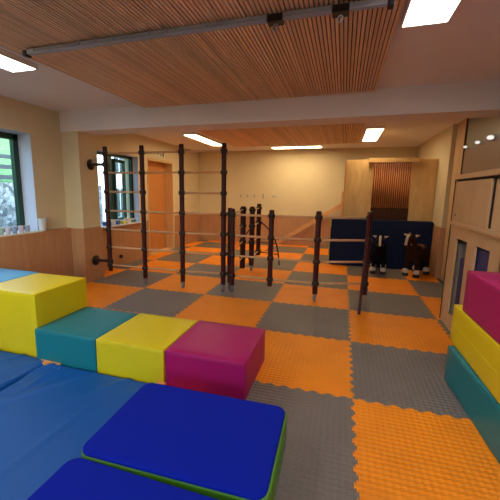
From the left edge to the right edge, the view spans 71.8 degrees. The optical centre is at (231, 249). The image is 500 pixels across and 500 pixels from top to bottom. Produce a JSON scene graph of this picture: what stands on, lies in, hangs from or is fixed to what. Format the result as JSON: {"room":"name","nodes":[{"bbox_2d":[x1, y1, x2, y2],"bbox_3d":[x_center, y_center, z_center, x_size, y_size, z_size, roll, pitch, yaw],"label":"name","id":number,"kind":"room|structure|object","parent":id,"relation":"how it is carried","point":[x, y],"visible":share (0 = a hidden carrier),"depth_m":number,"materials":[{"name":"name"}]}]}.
{"room":"sports hall","nodes":[
{"label":"sports hall","id":0,"kind":"room"},
{"bbox_2d":[0,95,198,255],"bbox_3d":[-3.082,-0.660,4.709,0.380,2.670,12.550,4,10,17],"label":"wall","id":1,"kind":"structure","parent":0,"point":[43,124],"depth_m":5.27,"materials":[{"name":"beige paint"}]},
{"bbox_2d":[0,128,42,236],"bbox_3d":[-3.114,-0.842,4.282,0.392,1.370,1.385,4,10,17],"label":"window","id":2,"kind":"structure","parent":1,"relation":"in","point":[19,142],"depth_m":4.90,"materials":[{"name":"green"}]},
{"bbox_2d":[0,227,73,276],"bbox_3d":[-3.694,0.641,2.244,0.090,0.910,7.140,4,10,17],"label":"trim","id":3,"kind":"structure","parent":1,"relation":"attached to","point":[50,251],"depth_m":4.97,"materials":[{"name":"brown wood"}]},
{"bbox_2d":[37,218,46,230],"bbox_3d":[-2.754,-0.370,5.028,0.132,0.180,0.132,4,10,17],"label":"beaker","id":4,"kind":"object","parent":3,"relation":"on","point":[42,223],"visible":0.94,"depth_m":4.99,"materials":[{"name":"white"}]},
{"bbox_2d":[61,131,100,228],"bbox_3d":[-2.424,-0.662,5.634,0.320,2.380,0.410,4,10,17],"label":"pillar","id":5,"kind":"structure","parent":1,"relation":"attached to","point":[81,186],"depth_m":5.41,"materials":[{"name":"beige paint"}]},
{"bbox_2d":[71,226,103,282],"bbox_3d":[-2.384,0.069,5.740,0.242,0.905,0.437,4,10,17],"label":"trim","id":6,"kind":"structure","parent":1,"relation":"attached to","point":[87,243],"depth_m":5.58,"materials":[{"name":"brown wood"}]},
{"bbox_2d":[97,150,140,227],"bbox_3d":[-2.301,-1.190,6.821,0.406,1.390,1.320,4,10,17],"label":"window","id":7,"kind":"structure","parent":1,"relation":"in","point":[132,160],"depth_m":7.30,"materials":[{"name":"green"}]},
{"bbox_2d":[111,219,115,224],"bbox_3d":[-2.321,-0.538,6.690,0.104,0.104,0.104,4,10,17],"label":"box","id":8,"kind":"object","parent":7,"relation":"on","point":[113,221],"visible":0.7,"depth_m":6.67,"materials":[{"name":"white"}]},
{"bbox_2d":[102,212,199,270],"bbox_3d":[-1.745,-0.350,8.344,0.030,0.880,5.000,4,10,17],"label":"trim","id":9,"kind":"structure","parent":1,"relation":"attached to","point":[132,239],"depth_m":7.28,"materials":[{"name":"brown wood"}]},
{"bbox_2d":[87,143,227,290],"bbox_3d":[-1.166,-0.501,5.304,2.274,2.159,0.170,3,10,16],"label":"climbing frame","id":10,"kind":"object","parent":1,"relation":"attached to","point":[91,165],"visible":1,"depth_m":5.22,"materials":[{"name":"red paint"}]},
{"bbox_2d":[147,158,173,255],"bbox_3d":[-1.817,-1.044,8.423,0.300,2.220,1.220,4,10,17],"label":"door","id":11,"kind":"structure","parent":1,"relation":"in","point":[160,186],"depth_m":8.76,"materials":[{"name":"brown wood"}]},
{"bbox_2d":[156,153,164,157],"bbox_3d":[-1.680,-2.270,8.187,0.009,0.110,0.400,4,10,17],"label":"exit sign","id":12,"kind":"object","parent":1,"relation":"attached to","point":[157,154],"visible":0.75,"depth_m":8.19,"materials":[{"name":"beige plastic"}]},
{"bbox_2d":[0,0,499,150],"bbox_3d":[-0.138,-1.862,3.554,6.770,0.150,12.950,4,10,17],"label":"ceiling","id":13,"kind":"structure","parent":0,"point":[466,48],"depth_m":3.48,"materials":[{"name":"white paint"}]},
{"bbox_2d":[0,49,37,72],"bbox_3d":[-2.217,-1.626,2.603,0.310,0.045,1.520,4,10,17],"label":"ceiling light","id":14,"kind":"object","parent":13,"relation":"attached to","point":[10,62],"visible":1,"depth_m":3.16,"materials":[{"name":"white"}]},
{"bbox_2d":[0,55,33,71],"bbox_3d":[-2.217,-1.625,2.603,0.286,0.032,1.496,4,10,17],"label":"diffuser","id":15,"kind":"object","parent":14,"relation":"attached to","point":[12,63],"depth_m":3.16,"materials":[{"name":"white"}]},
{"bbox_2d":[0,0,403,107],"bbox_3d":[-0.724,-1.424,1.465,2.978,0.032,6.130,4,10,17],"label":"ceiling panel","id":16,"kind":"object","parent":13,"relation":"attached to","point":[318,55],"visible":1,"depth_m":2.76,"materials":[{"name":"brown wood"}]},
{"bbox_2d":[22,0,394,57],"bbox_3d":[-0.375,-1.526,2.420,2.776,0.049,0.060,4,10,17],"label":"rail","id":17,"kind":"object","parent":16,"relation":"attached to","point":[364,4],"visible":0.98,"depth_m":2.34,"materials":[{"name":"grey metal"}]},
{"bbox_2d":[267,12,283,30],"bbox_3d":[0.282,-1.455,2.218,0.100,0.090,0.080,4,10,17],"label":"trolley","id":18,"kind":"object","parent":17,"relation":"hanging from","point":[275,19],"visible":0.98,"depth_m":2.19,"materials":[{"name":"black metal"}]},
{"bbox_2d":[332,3,349,22],"bbox_3d":[0.663,-1.431,2.099,0.100,0.090,0.080,4,10,17],"label":"trolley","id":19,"kind":"object","parent":17,"relation":"hanging from","point":[338,10],"visible":0.97,"depth_m":2.07,"materials":[{"name":"black metal"}]},
{"bbox_2d":[183,132,221,145],"bbox_3d":[-0.587,-2.475,7.750,0.290,0.045,1.750,4,10,17],"label":"ceiling light","id":20,"kind":"object","parent":13,"relation":"attached to","point":[194,135],"visible":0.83,"depth_m":7.48,"materials":[{"name":"white"}]},
{"bbox_2d":[200,123,365,146],"bbox_3d":[0.938,-2.267,6.581,2.978,0.032,3.880,4,10,17],"label":"ceiling panel","id":21,"kind":"object","parent":13,"relation":"attached to","point":[334,133],"visible":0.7,"depth_m":6.96,"materials":[{"name":"brown wood"}]},
{"bbox_2d":[271,144,321,148],"bbox_3d":[1.647,-2.615,8.730,1.240,0.045,0.360,4,10,17],"label":"ceiling light","id":22,"kind":"object","parent":13,"relation":"attached to","point":[315,145],"visible":0.87,"depth_m":8.69,"materials":[{"name":"white"}]},
{"bbox_2d":[272,146,321,148],"bbox_3d":[1.647,-2.614,8.731,1.216,0.032,0.336,4,10,17],"label":"diffuser","id":23,"kind":"object","parent":22,"relation":"attached to","point":[274,147],"depth_m":8.72,"materials":[{"name":"white"}]},
{"bbox_2d":[362,126,384,141],"bbox_3d":[2.772,-2.276,6.798,0.300,0.045,1.550,4,10,17],"label":"ceiling light","id":24,"kind":"object","parent":13,"relation":"attached to","point":[372,133],"visible":1,"depth_m":6.57,"materials":[{"name":"white"}]},
{"bbox_2d":[363,129,382,140],"bbox_3d":[2.772,-2.275,6.798,0.276,0.032,1.526,4,10,17],"label":"diffuser","id":25,"kind":"object","parent":24,"relation":"attached to","point":[370,134],"depth_m":6.69,"materials":[{"name":"white"}]},
{"bbox_2d":[400,0,462,27],"bbox_3d":[1.070,-1.422,1.617,0.295,0.045,1.510,4,10,17],"label":"ceiling light","id":26,"kind":"object","parent":13,"relation":"attached to","point":[416,12],"visible":1,"depth_m":2.17,"materials":[{"name":"white"}]},
{"bbox_2d":[199,146,417,216],"bbox_3d":[1.784,-1.455,9.755,6.770,2.670,0.150,4,10,17],"label":"wall","id":27,"kind":"structure","parent":0,"point":[304,182],"depth_m":9.71,"materials":[{"name":"beige paint"}]},
{"bbox_2d":[200,215,331,246],"bbox_3d":[1.804,-0.546,9.806,5.830,0.860,0.025,4,10,17],"label":"trim","id":28,"kind":"structure","parent":27,"relation":"attached to","point":[282,227],"depth_m":9.93,"materials":[{"name":"brown wood"}]},
{"bbox_2d":[417,124,457,227],"bbox_3d":[2.883,-0.275,2.834,0.390,2.670,12.550,4,10,17],"label":"wall","id":29,"kind":"structure","parent":0,"point":[441,146],"depth_m":6.25,"materials":[{"name":"beige paint"}]},
{"bbox_2d":[59,80,499,134],"bbox_3d":[0.281,-1.804,4.566,6.010,0.290,0.410,4,10,17],"label":"beam","id":30,"kind":"structure","parent":29,"relation":"attached to","point":[480,99],"depth_m":4.21,"materials":[{"name":"white paint"}]},
{"bbox_2d":[429,225,445,277],"bbox_3d":[4.179,-0.163,7.516,0.110,0.920,2.935,4,10,17],"label":"wall paneling","id":31,"kind":"structure","parent":29,"relation":"attached to","point":[438,238],"depth_m":6.21,"materials":[{"name":"brown wood"}]},
{"bbox_2d":[440,118,466,280],"bbox_3d":[3.708,-0.759,5.759,0.030,2.670,0.440,4,10,17],"label":"trim","id":32,"kind":"structure","parent":29,"relation":"attached to","point":[461,129],"depth_m":5.77,"materials":[{"name":"brown wood"}]},
{"bbox_2d":[460,117,499,173],"bbox_3d":[2.888,-0.343,3.237,0.030,2.670,4.930,4,10,17],"label":"window","id":33,"kind":"structure","parent":29,"relation":"in","point":[484,156],"depth_m":4.73,"materials":[{"name":"brown glass"}]},
{"bbox_2d":[462,138,499,173],"bbox_3d":[2.890,-0.111,3.274,0.020,2.157,4.850,4,10,17],"label":"shutter","id":34,"kind":"object","parent":33,"relation":"attached to","point":[484,156],"depth_m":4.67,"materials":[{"name":"brown"}]},
{"bbox_2d":[485,135,493,140],"bbox_3d":[3.251,-1.413,4.340,0.091,0.078,0.102,4,10,17],"label":"wall spotlight","id":35,"kind":"object","parent":29,"relation":"attached to","point":[488,137],"visible":1,"depth_m":4.31,"materials":[{"name":"white"}]},
{"bbox_3d":[-0.170,0.890,4.019,6.770,0.108,12.950,4,10,17],"label":"floor","id":36,"kind":"structure","parent":0,"visible":0},
{"bbox_2d":[0,350,43,390],"bbox_3d":[-2.421,1.087,2.167,1.115,0.044,2.135,4,10,17],"label":"floor mat","id":37,"kind":"object","parent":36,"relation":"on","point":[14,367],"visible":0.92,"depth_m":2.86,"materials":[{"name":"blue"}]},
{"bbox_2d":[0,363,146,499],"bbox_3d":[-1.364,1.158,1.812,1.100,0.044,2.092,4,10,17],"label":"floor mat","id":38,"kind":"object","parent":36,"relation":"on","point":[48,416],"visible":0.83,"depth_m":2.23,"materials":[{"name":"blue"}]},
{"bbox_2d":[86,282,142,307],"bbox_3d":[-1.977,0.640,5.017,1.025,0.012,1.025,4,10,17],"label":"foam mat","id":39,"kind":"object","parent":36,"relation":"on","point":[99,295],"visible":0.56,"depth_m":5.04,"materials":[{"name":"rubber"}]},
{"bbox_2d":[104,268,126,276],"bbox_3d":[-2.236,0.416,6.329,0.330,0.012,0.648,4,10,17],"label":"foam mat","id":40,"kind":"object","parent":36,"relation":"on","point":[107,272],"visible":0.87,"depth_m":6.39,"materials":[{"name":"rubber"}]},
{"bbox_2d":[94,270,172,287],"bbox_3d":[-1.672,0.485,5.957,1.025,0.012,1.025,4,10,17],"label":"foam mat","id":41,"kind":"object","parent":36,"relation":"on","point":[133,278],"visible":0.87,"depth_m":5.89,"materials":[{"name":"rubber"}]},
{"bbox_2d":[115,259,152,268],"bbox_3d":[-1.988,0.290,7.091,0.330,0.012,1.025,4,10,17],"label":"foam mat","id":42,"kind":"object","parent":36,"relation":"on","point":[140,261],"visible":0.61,"depth_m":7.11,"materials":[{"name":"rubber"}]},
{"bbox_2d":[103,288,203,316],"bbox_3d":[-1.025,0.702,4.718,1.025,0.012,1.025,4,10,17],"label":"foam mat","id":43,"kind":"object","parent":36,"relation":"on","point":[160,302],"visible":0.84,"depth_m":4.65,"materials":[{"name":"rubber"}]},
{"bbox_2d":[147,252,174,259],"bbox_3d":[-1.683,0.135,8.031,0.330,0.012,1.025,4,10,17],"label":"foam mat","id":44,"kind":"object","parent":36,"relation":"on","point":[159,255],"visible":0.77,"depth_m":8.03,"materials":[{"name":"rubber"}]},
{"bbox_2d":[127,260,195,273],"bbox_3d":[-1.367,0.330,6.896,1.025,0.012,1.025,4,10,17],"label":"foam mat","id":45,"kind":"object","parent":36,"relation":"on","point":[155,263],"visible":0.69,"depth_m":6.95,"materials":[{"name":"rubber"}]},
{"bbox_2d":[170,246,190,250],"bbox_3d":[-1.378,-0.020,8.971,0.330,0.012,1.025,4,10,17],"label":"foam mat","id":46,"kind":"object","parent":36,"relation":"on","point":[176,248],"visible":0.54,"depth_m":9.05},
{"bbox_2d":[156,253,212,262],"bbox_3d":[-1.062,0.175,7.836,1.025,0.012,1.025,4,10,17],"label":"foam mat","id":47,"kind":"object","parent":36,"relation":"on","point":[189,258],"visible":0.84,"depth_m":7.81,"materials":[{"name":"rubber"}]},
{"bbox_2d":[145,274,225,293],"bbox_3d":[-0.720,0.547,5.657,1.025,0.012,1.025,4,10,17],"label":"foam mat","id":48,"kind":"object","parent":36,"relation":"on","point":[193,284],"visible":0.88,"depth_m":5.58,"materials":[{"name":"rubber"}]},
{"bbox_2d":[185,241,203,246],"bbox_3d":[-1.072,-0.175,9.910,0.330,0.012,1.025,4,10,17],"label":"foam mat","id":49,"kind":"object","parent":36,"relation":"on","point":[195,242],"visible":0.88,"depth_m":9.95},
{"bbox_2d":[175,247,220,254],"bbox_3d":[-0.756,0.021,8.775,1.025,0.012,1.025,4,10,17],"label":"foam mat","id":50,"kind":"object","parent":36,"relation":"on","point":[195,249],"visible":0.59,"depth_m":8.91,"materials":[{"name":"rubber"}]},
{"bbox_2d":[175,263,240,277],"bbox_3d":[-0.415,0.392,6.597,1.025,0.012,1.025,4,10,17],"label":"foam mat","id":51,"kind":"object","parent":36,"relation":"on","point":[196,267],"visible":0.59,"depth_m":6.64,"materials":[{"name":"rubber"}]},
{"bbox_2d":[192,242,235,248],"bbox_3d":[-0.451,-0.135,9.715,1.025,0.012,1.025,4,10,17],"label":"foam mat","id":52,"kind":"object","parent":36,"relation":"on","point":[205,244],"visible":0.67,"depth_m":9.63,"materials":[{"name":"rubber"}]},
{"bbox_2d":[174,294,271,327],"bbox_3d":[-0.073,0.763,4.418,1.025,0.012,1.025,4,10,17],"label":"foam mat","id":53,"kind":"object","parent":36,"relation":"on","point":[219,309],"visible":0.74,"depth_m":4.36,"materials":[{"name":"rubber"}]},
{"bbox_2d":[198,255,248,266],"bbox_3d":[-0.109,0.237,7.536,1.025,0.012,1.025,4,10,17],"label":"foam mat","id":54,"kind":"object","parent":36,"relation":"on","point":[216,260],"visible":0.57,"depth_m":7.46,"materials":[{"name":"rubber"}]},
{"bbox_2d":[217,249,263,255],"bbox_3d":[0.196,0.082,8.476,1.025,0.012,1.025,4,10,17],"label":"foam mat","id":55,"kind":"object","parent":36,"relation":"on","point":[237,252],"visible":0.23,"depth_m":8.55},
{"bbox_2d":[205,279,283,301],"bbox_3d":[0.232,0.608,5.358,1.025,0.012,1.025,4,10,17],"label":"foam mat","id":56,"kind":"object","parent":36,"relation":"on","point":[246,289],"visible":0.88,"depth_m":5.25,"materials":[{"name":"rubber"}]},
{"bbox_2d":[235,244,267,250],"bbox_3d":[0.501,-0.073,9.415,1.025,0.012,1.025,4,10,17],"label":"foam mat","id":57,"kind":"object","parent":36,"relation":"on","point":[262,247],"visible":0.37,"depth_m":9.37,"materials":[{"name":"rubber"}]},
{"bbox_2d":[226,267,292,283],"bbox_3d":[0.538,0.453,6.298,1.025,0.012,1.025,4,10,17],"label":"foam mat","id":58,"kind":"object","parent":36,"relation":"on","point":[256,272],"visible":0.61,"depth_m":6.32,"materials":[{"name":"rubber"}]},
{"bbox_2d":[226,204,279,288],"bbox_3d":[0.269,-0.179,6.232,0.592,1.249,2.162,6,11,29],"label":"climbing frame","id":59,"kind":"object","parent":58,"relation":"on","point":[243,209],"visible":0.75,"depth_m":6.47,"materials":[{"name":"red paint"}]},
{"bbox_2d":[245,258,297,270],"bbox_3d":[0.843,0.298,7.237,1.025,0.012,1.025,4,10,17],"label":"foam mat","id":60,"kind":"object","parent":36,"relation":"on","point":[258,263],"visible":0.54,"depth_m":7.16,"materials":[{"name":"rubber"}]},
{"bbox_2d":[257,251,302,258],"bbox_3d":[1.148,0.143,8.177,1.025,0.012,1.025,4,10,17],"label":"foam mat","id":61,"kind":"object","parent":36,"relation":"on","point":[284,255],"visible":0.52,"depth_m":8.22,"materials":[{"name":"rubber"}]},
{"bbox_2d":[264,246,307,253],"bbox_3d":[1.454,-0.012,9.116,1.025,0.012,1.025,4,10,17],"label":"foam mat","id":62,"kind":"object","parent":36,"relation":"on","point":[285,249],"visible":0.66,"depth_m":9.09,"materials":[{"name":"rubber"}]},
{"bbox_2d":[273,244,307,247],"bbox_3d":[1.653,-0.113,9.730,1.025,0.012,0.332,4,10,17],"label":"foam mat","id":63,"kind":"object","parent":36,"relation":"on","point":[273,244],"visible":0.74,"depth_m":9.76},
{"bbox_2d":[246,380,359,499],"bbox_3d":[0.252,1.143,2.188,1.025,0.012,1.055,4,10,17],"label":"foam mat","id":64,"kind":"object","parent":36,"relation":"on","point":[318,461],"visible":0.52,"depth_m":2.06,"materials":[{"name":"rubber"}]},
{"bbox_2d":[81,383,286,499],"bbox_3d":[-0.217,1.071,1.917,0.970,0.210,0.685,3,10,16],"label":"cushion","id":65,"kind":"object","parent":64,"relation":"on","point":[219,447],"visible":0.97,"depth_m":1.78,"materials":[{"name":"blue plastic"}]},
{"bbox_2d":[255,302,350,340],"bbox_3d":[0.879,0.825,4.119,1.025,0.012,1.025,4,10,17],"label":"foam mat","id":66,"kind":"object","parent":36,"relation":"on","point":[328,323],"visible":0.95,"depth_m":4.04,"materials":[{"name":"rubber"}]},
{"bbox_2d":[255,330,353,398],"bbox_3d":[0.568,0.983,3.161,1.025,0.012,1.065,4,10,17],"label":"foam mat","id":67,"kind":"object","parent":36,"relation":"on","point":[322,365],"visible":0.63,"depth_m":3.02,"materials":[{"name":"rubber"}]},
{"bbox_2d":[272,284,349,309],"bbox_3d":[1.185,0.670,5.059,1.025,0.012,1.025,4,10,17],"label":"foam mat","id":68,"kind":"object","parent":36,"relation":"on","point":[337,298],"visible":0.9,"depth_m":4.98,"materials":[{"name":"rubber"}]},
{"bbox_2d":[228,208,373,314],"bbox_3d":[0.891,0.083,4.730,2.002,1.242,0.756,4,10,17],"label":"climbing frame","id":69,"kind":"object","parent":68,"relation":"on","point":[318,217],"visible":1,"depth_m":4.73,"materials":[{"name":"red paint"}]},
{"bbox_2d":[299,254,328,260],"bbox_3d":[2.100,0.205,7.878,1.025,0.012,1.025,4,10,17],"label":"foam mat","id":70,"kind":"object","parent":36,"relation":"on","point":[305,256],"visible":0.34,"depth_m":8.00,"materials":[{"name":"rubber"}]},
{"bbox_2d":[342,158,438,221],"bbox_3d":[3.156,-0.752,7.079,1.680,2.165,0.460,4,10,17],"label":"booth","id":71,"kind":"object","parent":70,"relation":"on","point":[358,179],"visible":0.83,"depth_m":6.99,"materials":[{"name":"brown wood"}]},
{"bbox_2d":[370,162,412,216],"bbox_3d":[3.177,-1.214,6.884,0.713,1.090,0.030,4,10,17],"label":"curtain","id":72,"kind":"object","parent":71,"relation":"hanging from","point":[375,165],"visible":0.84,"depth_m":6.87,"materials":[{"name":"brown wood"}]},
{"bbox_2d":[304,248,327,254],"bbox_3d":[2.406,0.050,8.817,1.025,0.012,1.025,4,10,17],"label":"foam mat","id":73,"kind":"object","parent":36,"relation":"on","point":[309,250],"visible":0.36,"depth_m":8.83,"materials":[{"name":"rubber"}]},
{"bbox_2d":[284,271,348,289],"bbox_3d":[1.490,0.515,5.998,1.025,0.012,1.025,4,10,17],"label":"foam mat","id":74,"kind":"object","parent":36,"relation":"on","point":[295,275],"visible":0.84,"depth_m":6.04,"materials":[{"name":"rubber"}]},
{"bbox_2d":[293,262,347,274],"bbox_3d":[1.795,0.360,6.938,1.025,0.012,1.025,4,10,17],"label":"foam mat","id":75,"kind":"object","parent":36,"relation":"on","point":[327,268],"visible":0.7,"depth_m":6.86,"materials":[{"name":"rubber"}]},
{"bbox_2d":[346,265,406,279],"bbox_3d":[2.747,0.421,6.639,1.025,0.012,1.025,4,10,17],"label":"foam mat","id":76,"kind":"object","parent":36,"relation":"on","point":[352,270],"visible":0.64,"depth_m":6.49,"materials":[{"name":"rubber"}]},
{"bbox_2d":[369,234,388,274],"bbox_3d":[2.785,0.050,6.504,0.292,0.766,0.838,5,10,23],"label":"horse","id":77,"kind":"object","parent":76,"relation":"on","point":[379,252],"visible":1,"depth_m":6.36},
{"bbox_2d":[328,219,433,270],"bbox_3d":[2.951,-0.125,6.957,1.910,0.960,0.148,4,10,17],"label":"mat","id":78,"kind":"object","parent":76,"relation":"on","point":[340,228],"visible":0.74,"depth_m":6.87,"materials":[{"name":"blue plastic"}]},
{"bbox_2d":[347,275,418,295],"bbox_3d":[2.442,0.576,5.699,1.025,0.012,1.025,4,10,17],"label":"foam mat","id":79,"kind":"object","parent":36,"relation":"on","point":[394,286],"visible":0.86,"depth_m":5.62,"materials":[{"name":"rubber"}]},
{"bbox_2d":[347,290,435,318],"bbox_3d":[2.137,0.731,4.760,1.025,0.012,1.025,4,10,17],"label":"foam mat","id":80,"kind":"object","parent":36,"relation":"on","point":[385,303],"visible":0.88,"depth_m":4.68,"materials":[{"name":"rubber"}]},
{"bbox_2d":[348,310,453,353],"bbox_3d":[1.831,0.886,3.820,1.025,0.012,1.025,4,10,17],"label":"foam mat","id":81,"kind":"object","parent":36,"relation":"on","point":[400,331],"visible":0.83,"depth_m":3.75,"materials":[{"name":"rubber"}]},
{"bbox_2d":[349,341,470,419],"bbox_3d":[1.520,1.044,2.862,1.025,0.012,1.065,4,10,17],"label":"foam mat","id":82,"kind":"object","parent":36,"relation":"on","point":[404,378],"visible":0.66,"depth_m":2.79,"materials":[{"name":"rubber"}]},
{"bbox_2d":[399,269,438,282],"bbox_3d":[3.458,0.467,6.415,0.518,0.012,1.025,4,10,17],"label":"foam mat","id":83,"kind":"object","parent":36,"relation":"on","point":[429,278],"visible":0.61,"depth_m":6.20,"materials":[{"name":"rubber"}]},
{"bbox_2d":[402,232,429,277],"bbox_3d":[3.358,0.066,6.285,0.897,0.820,0.312,-7,12,-38],"label":"horse","id":84,"kind":"object","parent":83,"relation":"on","point":[415,253],"visible":1,"depth_m":6.15},
{"bbox_2d":[351,399,499,499],"bbox_3d":[1.204,1.204,1.889,1.025,0.012,1.055,4,10,17],"label":"foam mat","id":85,"kind":"object","parent":36,"relation":"on","point":[401,454],"visible":0.87,"depth_m":1.97,"materials":[{"name":"rubber"}]},
{"bbox_2d":[408,280,442,297],"bbox_3d":[3.153,0.622,5.476,0.518,0.012,1.025,4,10,17],"label":"foam mat","id":86,"kind":"object","parent":36,"relation":"on","point":[423,288],"visible":0.84,"depth_m":5.49,"materials":[{"name":"rubber"}]},
{"bbox_2d":[420,296,440,319],"bbox_3d":[2.847,0.777,4.536,0.518,0.012,1.025,4,10,17],"label":"foam mat","id":87,"kind":"object","parent":36,"relation":"on","point":[434,304],"visible":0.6,"depth_m":4.70,"materials":[{"name":"rubber"}]},
{"bbox_2d":[437,320,450,337],"bbox_3d":[2.542,0.932,3.597,0.518,0.012,1.025,4,10,17],"label":"foam mat","id":88,"kind":"object","parent":36,"relation":"on","point":[448,332],"visible":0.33,"depth_m":3.89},
{"bbox_2d":[439,168,499,331],"bbox_3d":[2.567,0.114,3.315,0.552,1.695,1.420,4,10,17],"label":"storage cabinet","id":89,"kind":"object","parent":88,"relation":"on","point":[475,215],"visible":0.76,"depth_m":3.34,"materials":[{"name":"brown wood"}]},
{"bbox_2d":[449,241,466,315],"bbox_3d":[2.684,0.350,3.864,0.368,0.890,0.230,4,10,17],"label":"mat","id":90,"kind":"object","parent":89,"relation":"on","point":[461,246],"visible":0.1,"depth_m":3.82,"materials":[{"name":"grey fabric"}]},
{"bbox_2d":[455,257,464,304],"bbox_3d":[2.603,0.460,3.627,0.368,0.750,0.240,4,10,17],"label":"mat","id":91,"kind":"object","parent":89,"relation":"on","point":[462,260],"visible":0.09,"depth_m":3.68,"materials":[{"name":"blue"}]},
{"bbox_2d":[474,247,489,271],"bbox_3d":[2.469,0.444,3.199,0.368,0.920,0.520,4,10,17],"label":"mat","id":92,"kind":"object","parent":89,"relation":"on","point":[482,256],"visible":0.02,"depth_m":3.15,"materials":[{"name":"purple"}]},
{"bbox_3d":[2.605,-0.051,9.431,1.025,0.012,0.333,4,10,17],"label":"foam mat","id":93,"kind":"object","parent":36,"relation":"on","visible":0},
{"bbox_2d":[276,191,343,243],"bbox_3d":[2.153,-0.863,9.547,1.830,1.540,0.100,4,10,17],"label":"banister","id":94,"kind":"object","parent":93,"relation":"on","point":[340,205],"visible":0.48,"depth_m":9.52,"materials":[{"name":"brown wood"}]},
{"bbox_3d":[-1.337,0.860,3.759,1.025,0.012,1.065,4,10,17],"label":"foam mat","id":95,"kind":"object","parent":36,"relation":"on","visible":0},
{"bbox_2d":[0,273,87,357],"bbox_3d":[-1.905,0.605,3.405,0.643,0.596,0.640,4,10,17],"label":"block","id":96,"kind":"object","parent":95,"relation":"on","point":[28,303],"visible":0.75,"depth_m":3.12,"materials":[{"name":"yellow plastic"}]},
{"bbox_2d":[35,307,137,372],"bbox_3d":[-1.306,0.795,3.193,0.627,0.304,0.640,4,10,17],"label":"block","id":97,"kind":"object","parent":95,"relation":"on","point":[69,340],"visible":0.74,"depth_m":2.94,"materials":[{"name":"teal plastic"}]},
{"bbox_3d":[-1.652,1.020,2.787,1.025,0.012,1.055,4,10,17],"label":"foam mat","id":98,"kind":"object","parent":36,"relation":"on","visible":0},
{"bbox_2d":[41,359,60,364],"bbox_3d":[-1.556,0.972,2.935,0.230,0.033,0.053,4,10,17],"label":"foam offcut","id":99,"kind":"object","parent":98,"relation":"on","point":[45,362],"visible":0.5,"depth_m":2.93,"materials":[{"name":"orange"}]},
{"bbox_3d":[-0.056,1.299,1.241,1.025,0.012,1.012,4,10,17],"label":"foam mat","id":100,"kind":"object","parent":36,"relation":"on","visible":0},
{"bbox_2d":[27,458,217,499],"bbox_3d":[-0.426,1.177,1.274,0.960,0.210,0.628,4,10,18],"label":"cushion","id":101,"kind":"object","parent":100,"relation":"on","point":[78,478],"visible":1,"depth_m":1.51,"materials":[{"name":"blue plastic"}]},
{"bbox_3d":[-0.700,1.082,2.488,1.025,0.012,1.055,4,10,17],"label":"foam mat","id":102,"kind":"object","parent":36,"relation":"on","visible":0},
{"bbox_2d":[157,381,166,384],"bbox_3d":[-0.541,1.032,2.616,0.080,0.045,0.053,4,10,17],"label":"foam offcut","id":103,"kind":"object","parent":102,"relation":"on","point":[158,382],"visible":0.21,"depth_m":2.62,"materials":[{"name":"orange"}]},
{"bbox_3d":[1.915,1.250,1.666,0.517,0.012,1.055,4,10,17],"label":"foam mat","id":104,"kind":"object","parent":36,"relation":"on","visible":0},
{"bbox_2d":[444,345,499,463],"bbox_3d":[1.868,1.012,2.142,0.605,0.299,1.195,3,10,14],"label":"block","id":105,"kind":"object","parent":104,"relation":"on","point":[477,401],"visible":0.76,"depth_m":2.25,"materials":[{"name":"leather"}]},
{"bbox_2d":[450,304,499,403],"bbox_3d":[1.912,0.697,2.166,0.605,0.312,1.205,4,10,16],"label":"block","id":106,"kind":"object","parent":105,"relation":"on","point":[477,347],"visible":0.82,"depth_m":2.29,"materials":[{"name":"leather"}]},
{"bbox_2d":[462,270,499,343],"bbox_3d":[1.873,0.414,1.951,0.605,0.316,1.205,4,10,16],"label":"block","id":107,"kind":"object","parent":106,"relation":"on","point":[481,302],"visible":1,"depth_m":2.29,"materials":[{"name":"pink plastic"}]},
{"bbox_3d":[-0.384,0.921,3.460,1.025,0.012,1.065,4,10,17],"label":"foam mat","id":108,"kind":"object","parent":36,"relation":"on","visible":0},
{"bbox_2d":[96,313,197,382],"bbox_3d":[-0.706,0.832,3.015,0.615,0.304,0.660,4,10,17],"label":"block","id":109,"kind":"object","parent":108,"relation":"on","point":[135,349],"visible":0.74,"depth_m":2.76,"materials":[{"name":"leather"}]},
{"bbox_2d":[165,320,264,399],"bbox_3d":[-0.104,0.869,2.836,0.634,0.304,0.670,4,10,17],"label":"block","id":110,"kind":"object","parent":108,"relation":"on","point":[216,358],"visible":0.95,"depth_m":2.58,"materials":[{"name":"leather"}]},
{"bbox_3d":[-2.289,0.798,4.059,1.025,0.012,1.065,4,10,17],"label":"foam mat","id":111,"kind":"object","parent":36,"relation":"on","visible":0},
{"bbox_2d":[0,268,38,281],"bbox_3d":[-2.510,0.561,3.623,0.635,0.596,0.645,4,10,17],"label":"block","id":112,"kind":"object","parent":111,"relation":"on","point":[5,274],"visible":0.22,"depth_m":3.68,"materials":[{"name":"blue plastic"}]},
{"label":"outside","id":113,"kind":"structure","parent":0,"visible":0},
{"bbox_2d":[0,138,12,182],"bbox_3d":[-9.591,-2.685,4.335,6.500,4.200,14.100,4,10,17],"label":"grass bank","id":114,"kind":"object","parent":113,"point":[4,143],"visible":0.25,"depth_m":9.00,"materials":[{"name":"plant"}]},
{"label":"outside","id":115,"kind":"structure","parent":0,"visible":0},
{"bbox_3d":[-7.115,0.189,8.208,9.250,0.200,22.000,4,10,17],"label":"ground","id":116,"kind":"structure","parent":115,"visible":0},
{"bbox_2d":[0,183,102,228],"bbox_3d":[-5.966,-0.148,4.693,0.500,1.680,12.200,4,10,17],"label":"wall","id":117,"kind":"structure","parent":116,"relation":"on","point":[7,201],"depth_m":7.42,"materials":[{"name":"stone"}]},
{"bbox_2d":[0,154,12,178],"bbox_3d":[-5.374,-1.617,6.227,0.110,0.720,7.500,4,10,17],"label":"fence","id":118,"kind":"object","parent":117,"relation":"on","point":[6,156],"visible":0.02,"depth_m":7.49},
{"bbox_2d":[97,155,122,220],"bbox_3d":[-4.511,-3.486,14.419,3.040,5.060,7.600,4,10,17],"label":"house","id":119,"kind":"structure","parent":116,"relation":"on","point":[99,157],"depth_m":11.57,"materials":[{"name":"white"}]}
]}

